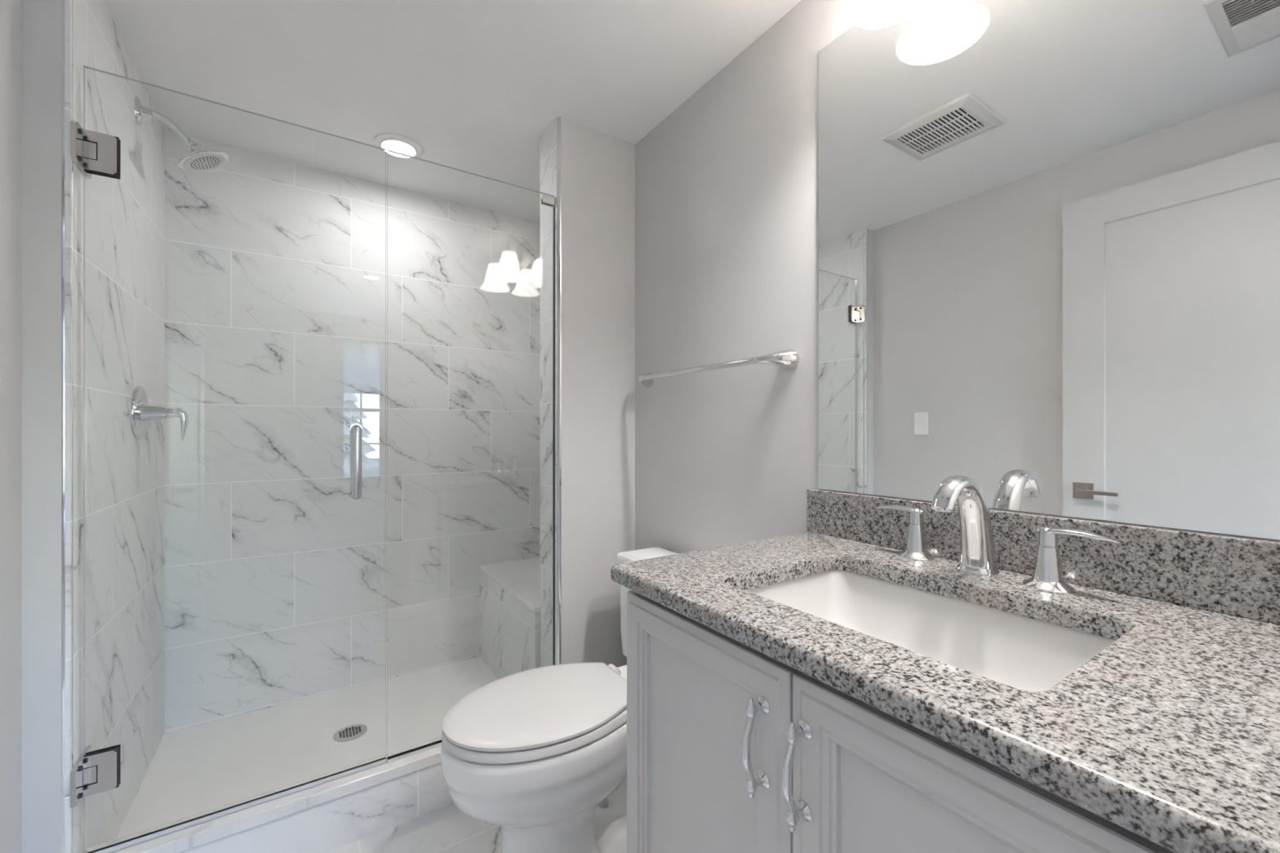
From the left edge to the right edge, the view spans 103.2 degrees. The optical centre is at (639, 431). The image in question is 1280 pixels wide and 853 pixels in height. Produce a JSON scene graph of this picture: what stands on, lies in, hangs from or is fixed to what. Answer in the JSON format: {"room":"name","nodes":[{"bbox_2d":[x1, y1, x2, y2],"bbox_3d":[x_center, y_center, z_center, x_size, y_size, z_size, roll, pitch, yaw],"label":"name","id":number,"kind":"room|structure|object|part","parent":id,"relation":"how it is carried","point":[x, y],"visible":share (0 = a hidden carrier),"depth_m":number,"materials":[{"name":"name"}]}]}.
{"room":"bathroom","nodes":[
{"label":"bathroom","id":0,"kind":"room"},
{"bbox_2d":[0,0,164,852],"bbox_3d":[-1.098,0.078,0.716,0.172,2.405,2.727,0,0,-34],"label":"wall","id":1,"kind":"structure","parent":0,"point":[125,217],"depth_m":1.16,"materials":[{"name":"tile"}]},
{"bbox_2d":[62,0,72,852],"bbox_3d":[-1.280,0.028,1.133,0.014,2.305,0.014,0,0,-34],"label":"trim","id":2,"kind":"structure","parent":1,"relation":"attached to","point":[63,1],"depth_m":1.13,"materials":[{"name":"silver metal"}]},
{"bbox_2d":[130,386,189,440],"bbox_3d":[-1.528,-0.056,1.629,0.120,0.175,0.170,0,0,-34],"label":"shower valve","id":3,"kind":"object","parent":1,"relation":"attached to","point":[141,412],"visible":1,"depth_m":1.60,"materials":[{"name":"silver metal"}]},
{"bbox_3d":[-1.574,-0.059,1.598,0.010,0.170,0.170,0,0,-34],"label":"valve plate","id":4,"kind":"part","parent":3,"relation":"part of","materials":[{"name":"silver metal"}]},
{"bbox_3d":[-1.538,-0.059,1.622,0.078,0.052,0.052,0,0,-34],"label":"valve stem","id":5,"kind":"part","parent":3,"relation":"part of","materials":[{"name":"silver metal"}]},
{"bbox_3d":[-1.494,-0.023,1.652,0.036,0.109,0.033,0,0,-34],"label":"lever","id":6,"kind":"part","parent":3,"relation":"part of","materials":[{"name":"silver metal"}]},
{"bbox_2d":[134,95,229,173],"bbox_3d":[-1.477,-0.949,1.645,0.224,0.192,0.145,0,0,-34],"label":"shower","id":7,"kind":"object","parent":1,"relation":"attached to","point":[199,159],"visible":1,"depth_m":1.64,"materials":[{"name":"silver metal"}]},
{"bbox_3d":[-1.508,-0.976,1.625,0.110,0.079,0.022,0,0,-34],"label":"arm","id":8,"kind":"part","parent":7,"relation":"part of","materials":[{"name":"silver metal"}]},
{"bbox_2d":[70,65,386,852],"bbox_3d":[-1.032,0.074,1.352,0.640,1.848,0.110,0,0,-34],"label":"shower glass door","id":9,"kind":"structure","parent":1,"relation":"attached to","point":[98,771],"depth_m":1.20,"materials":[{"name":"clear glass"}]},
{"bbox_3d":[-1.294,0.800,1.175,0.008,0.091,0.104,0,0,-34],"label":"wall plate","id":10,"kind":"part","parent":9,"relation":"part of","materials":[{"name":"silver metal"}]},
{"bbox_3d":[-1.294,-0.653,1.175,0.008,0.091,0.104,0,0,-34],"label":"wall plate","id":11,"kind":"part","parent":9,"relation":"part of","materials":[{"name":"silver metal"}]},
{"bbox_3d":[-1.270,0.800,1.197,0.056,0.091,0.027,0,0,-34],"label":"clamp plate","id":12,"kind":"part","parent":9,"relation":"part of","materials":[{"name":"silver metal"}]},
{"bbox_3d":[-1.270,-0.653,1.197,0.056,0.091,0.027,0,0,-34],"label":"clamp plate","id":13,"kind":"part","parent":9,"relation":"part of","materials":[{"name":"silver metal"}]},
{"bbox_3d":[-0.833,0.089,1.487,0.031,0.224,0.105,0,0,-34],"label":"pull handle","id":14,"kind":"part","parent":9,"relation":"part of","materials":[{"name":"silver metal"}]},
{"bbox_2d":[115,656,497,839],"bbox_3d":[-0.915,1.205,1.948,1.536,0.150,0.877,0,0,-34],"label":"floor","id":15,"kind":"structure","parent":0,"point":[197,769],"depth_m":1.85,"materials":[{"name":"tile"}]},
{"bbox_2d":[333,724,367,742],"bbox_3d":[-1.085,1.128,1.899,0.112,0.004,0.112,0,0,-34],"label":"shower drain","id":16,"kind":"object","parent":15,"relation":"on","point":[351,732],"visible":1,"depth_m":1.89,"materials":[{"name":"silver metal"}]},
{"bbox_2d":[479,556,539,679],"bbox_3d":[-0.460,0.902,2.337,0.349,0.456,0.731,0,0,-34],"label":"shower bench","id":17,"kind":"object","parent":15,"relation":"on","point":[509,591],"visible":0.48,"depth_m":2.26,"materials":[{"name":"stone"}]},
{"bbox_3d":[-0.460,0.686,2.337,0.349,0.024,0.731,0,0,-34],"label":"bench seat","id":18,"kind":"part","parent":17,"relation":"part of","materials":[{"name":"white stone"}]},
{"bbox_2d":[164,131,539,733],"bbox_3d":[-1.176,0.078,2.360,1.716,2.405,0.100,0,0,-34],"label":"wall","id":19,"kind":"structure","parent":0,"point":[275,268],"depth_m":2.19,"materials":[{"name":"tile"}]},
{"bbox_2d":[104,0,801,222],"bbox_3d":[-0.494,-1.175,1.196,2.000,0.100,2.860,0,0,-34],"label":"ceiling","id":20,"kind":"structure","parent":0,"point":[477,84],"depth_m":1.57,"materials":[{"name":"paint"}]},
{"bbox_2d":[373,133,422,159],"bbox_3d":[-0.950,-1.118,1.998,0.176,0.014,0.176,0,0,-34],"label":"recessed light","id":21,"kind":"object","parent":20,"relation":"in","point":[398,143],"visible":0.91,"depth_m":1.98,"materials":[{"name":"white plastic"}]},
{"bbox_2d":[327,777,626,852],"bbox_3d":[-0.222,1.230,0.771,1.683,0.100,1.850,0,0,-34],"label":"floor","id":22,"kind":"structure","parent":0,"point":[446,829],"depth_m":1.47,"materials":[{"name":"tile"}]},
{"bbox_2d":[84,736,453,852],"bbox_3d":[-0.807,1.090,1.508,1.190,0.180,0.090,0,0,-34],"label":"shower curb","id":23,"kind":"object","parent":22,"relation":"on","point":[326,817],"visible":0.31,"depth_m":1.42,"materials":[{"name":"stone"}]},
{"bbox_2d":[386,149,555,763],"bbox_3d":[-0.537,0.075,1.684,0.544,1.850,0.025,0,0,-34],"label":"glass panel","id":24,"kind":"object","parent":23,"relation":"on","point":[548,201],"visible":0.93,"depth_m":1.82,"materials":[{"name":"clear glass"}]},
{"bbox_2d":[440,546,677,852],"bbox_3d":[-0.138,0.799,1.421,0.795,0.768,0.474,0,0,-34],"label":"toilet","id":25,"kind":"object","parent":22,"relation":"on","point":[537,754],"visible":0.7,"depth_m":1.23,"materials":[{"name":"white ceramic"}]},
{"bbox_3d":[-0.258,0.735,1.339,0.500,0.024,0.367,0,0,-34],"label":"seat","id":26,"kind":"part","parent":25,"relation":"part of","materials":[{"name":"white plastic"}]},
{"bbox_3d":[-0.261,0.711,1.337,0.492,0.020,0.365,0,0,-34],"label":"lid","id":27,"kind":"part","parent":25,"relation":"part of","materials":[{"name":"white plastic"}]},
{"bbox_3d":[0.117,0.597,1.591,0.173,0.306,0.459,0,0,-34],"label":"tank","id":28,"kind":"part","parent":25,"relation":"part of","materials":[{"name":"white ceramic"}]},
{"bbox_3d":[0.117,0.429,1.590,0.183,0.029,0.474,0,0,-34],"label":"tank lid","id":29,"kind":"part","parent":25,"relation":"part of","materials":[{"name":"white ceramic"}]},
{"bbox_2d":[626,590,1174,852],"bbox_3d":[0.427,0.732,0.763,0.603,0.896,0.860,0,0,-34],"label":"vanity cabinet","id":30,"kind":"object","parent":22,"relation":"on","point":[732,748],"visible":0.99,"depth_m":0.65,"materials":[{"name":"paint"}]},
{"bbox_3d":[0.088,0.685,0.817,0.021,0.754,0.393,0,0,-34],"label":"door","id":31,"kind":"part","parent":30,"relation":"part of","materials":[{"name":"paint"}]},
{"bbox_3d":[0.150,0.417,0.670,0.038,0.133,0.023,0,0,-34],"label":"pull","id":32,"kind":"part","parent":30,"relation":"part of","materials":[{"name":"silver metal"}]},
{"bbox_3d":[0.187,0.417,0.615,0.038,0.133,0.023,0,0,-34],"label":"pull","id":33,"kind":"part","parent":30,"relation":"part of","materials":[{"name":"silver metal"}]},
{"bbox_2d":[610,531,1279,852],"bbox_3d":[0.430,0.268,0.768,0.598,0.030,0.876,0,0,-34],"label":"countertop","id":34,"kind":"structure","parent":30,"relation":"on","point":[1169,735],"depth_m":0.51,"materials":[{"name":"grey stone"}]},
{"bbox_2d":[746,569,1116,691],"bbox_3d":[0.395,0.357,0.767,0.386,0.147,0.505,0,0,-34],"label":"undermount sink","id":35,"kind":"object","parent":34,"relation":"in","point":[1011,650],"visible":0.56,"depth_m":0.86,"materials":[{"name":"white ceramic"}]},
{"bbox_2d":[875,475,1119,594],"bbox_3d":[0.574,0.165,0.898,0.178,0.176,0.399,0,0,-34],"label":"faucet","id":36,"kind":"object","parent":34,"relation":"on","point":[977,551],"visible":1,"depth_m":0.89,"materials":[{"name":"silver metal"}]},
{"bbox_3d":[0.537,0.160,1.053,0.026,0.014,0.101,0,0,-34],"label":"lever","id":37,"kind":"part","parent":36,"relation":"part of","materials":[{"name":"silver metal"}]},
{"bbox_3d":[0.558,0.204,1.022,0.067,0.097,0.067,0,0,-34],"label":"handle","id":38,"kind":"part","parent":36,"relation":"part of","materials":[{"name":"silver metal"}]},
{"bbox_3d":[0.571,0.165,0.895,0.171,0.176,0.065,0,0,-34],"label":"spout","id":39,"kind":"part","parent":36,"relation":"part of","materials":[{"name":"silver metal"}]},
{"bbox_3d":[0.662,0.204,0.822,0.067,0.097,0.067,0,0,-34],"label":"handle","id":40,"kind":"part","parent":36,"relation":"part of","materials":[{"name":"silver metal"}]},
{"bbox_3d":[0.682,0.160,0.791,0.026,0.014,0.101,0,0,-34],"label":"lever","id":41,"kind":"part","parent":36,"relation":"part of","materials":[{"name":"silver metal"}]},
{"bbox_3d":[0.308,0.685,0.486,0.021,0.754,0.393,0,0,-34],"label":"door","id":42,"kind":"part","parent":30,"relation":"part of","materials":[{"name":"paint"}]},
{"bbox_2d":[560,116,635,667],"bbox_3d":[-0.196,0.028,1.966,0.318,2.305,0.158,0,0,-34],"label":"wall partition","id":43,"kind":"structure","parent":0,"point":[597,168],"depth_m":1.89,"materials":[{"name":"paint"}]},
{"bbox_2d":[539,118,556,666],"bbox_3d":[-0.337,0.028,1.884,0.009,2.305,0.156,0,0,-34],"label":"shower wall edge","id":44,"kind":"structure","parent":43,"relation":"attached to","point":[548,141],"depth_m":1.89,"materials":[{"name":"tile"}]},
{"bbox_2d":[556,116,560,664],"bbox_3d":[-0.290,0.028,1.815,0.012,2.305,0.012,0,0,-34],"label":"trim","id":45,"kind":"structure","parent":43,"relation":"attached to","point":[558,118],"depth_m":1.81,"materials":[{"name":"silver metal"}]},
{"bbox_2d":[635,0,1279,553],"bbox_3d":[0.279,0.078,1.629,0.100,2.405,2.727,0,0,-34],"label":"wall","id":46,"kind":"structure","parent":0,"point":[726,184],"depth_m":1.53,"materials":[{"name":"paint"}]},
{"bbox_2d":[638,348,799,387],"bbox_3d":[0.191,-0.192,1.610,0.080,0.055,0.720,0,0,-34],"label":"towel bar","id":47,"kind":"object","parent":46,"relation":"attached to","point":[788,359],"visible":1,"depth_m":1.41,"materials":[{"name":"silver metal"}]},
{"bbox_2d":[843,0,930,29],"bbox_3d":[0.578,-0.987,0.914,0.192,0.226,0.427,0,0,-34],"label":"vanity light","id":48,"kind":"object","parent":46,"relation":"attached to","point":[864,14],"visible":1,"depth_m":1.08,"materials":[{"name":"white glass"}]},
{"bbox_2d":[806,488,1279,624],"bbox_3d":[0.672,0.200,0.927,0.020,0.106,0.874,0,0,-34],"label":"backsplash","id":49,"kind":"structure","parent":46,"relation":"attached to","point":[1238,576],"depth_m":0.80,"materials":[{"name":"grey stone"}]},
{"bbox_2d":[818,0,1279,540],"bbox_3d":[0.685,-0.406,0.921,0.004,1.099,0.850,0,0,-34],"label":"wall mirror","id":50,"kind":"object","parent":46,"relation":"attached to","point":[1049,230],"visible":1,"depth_m":0.87,"materials":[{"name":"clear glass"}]}
]}

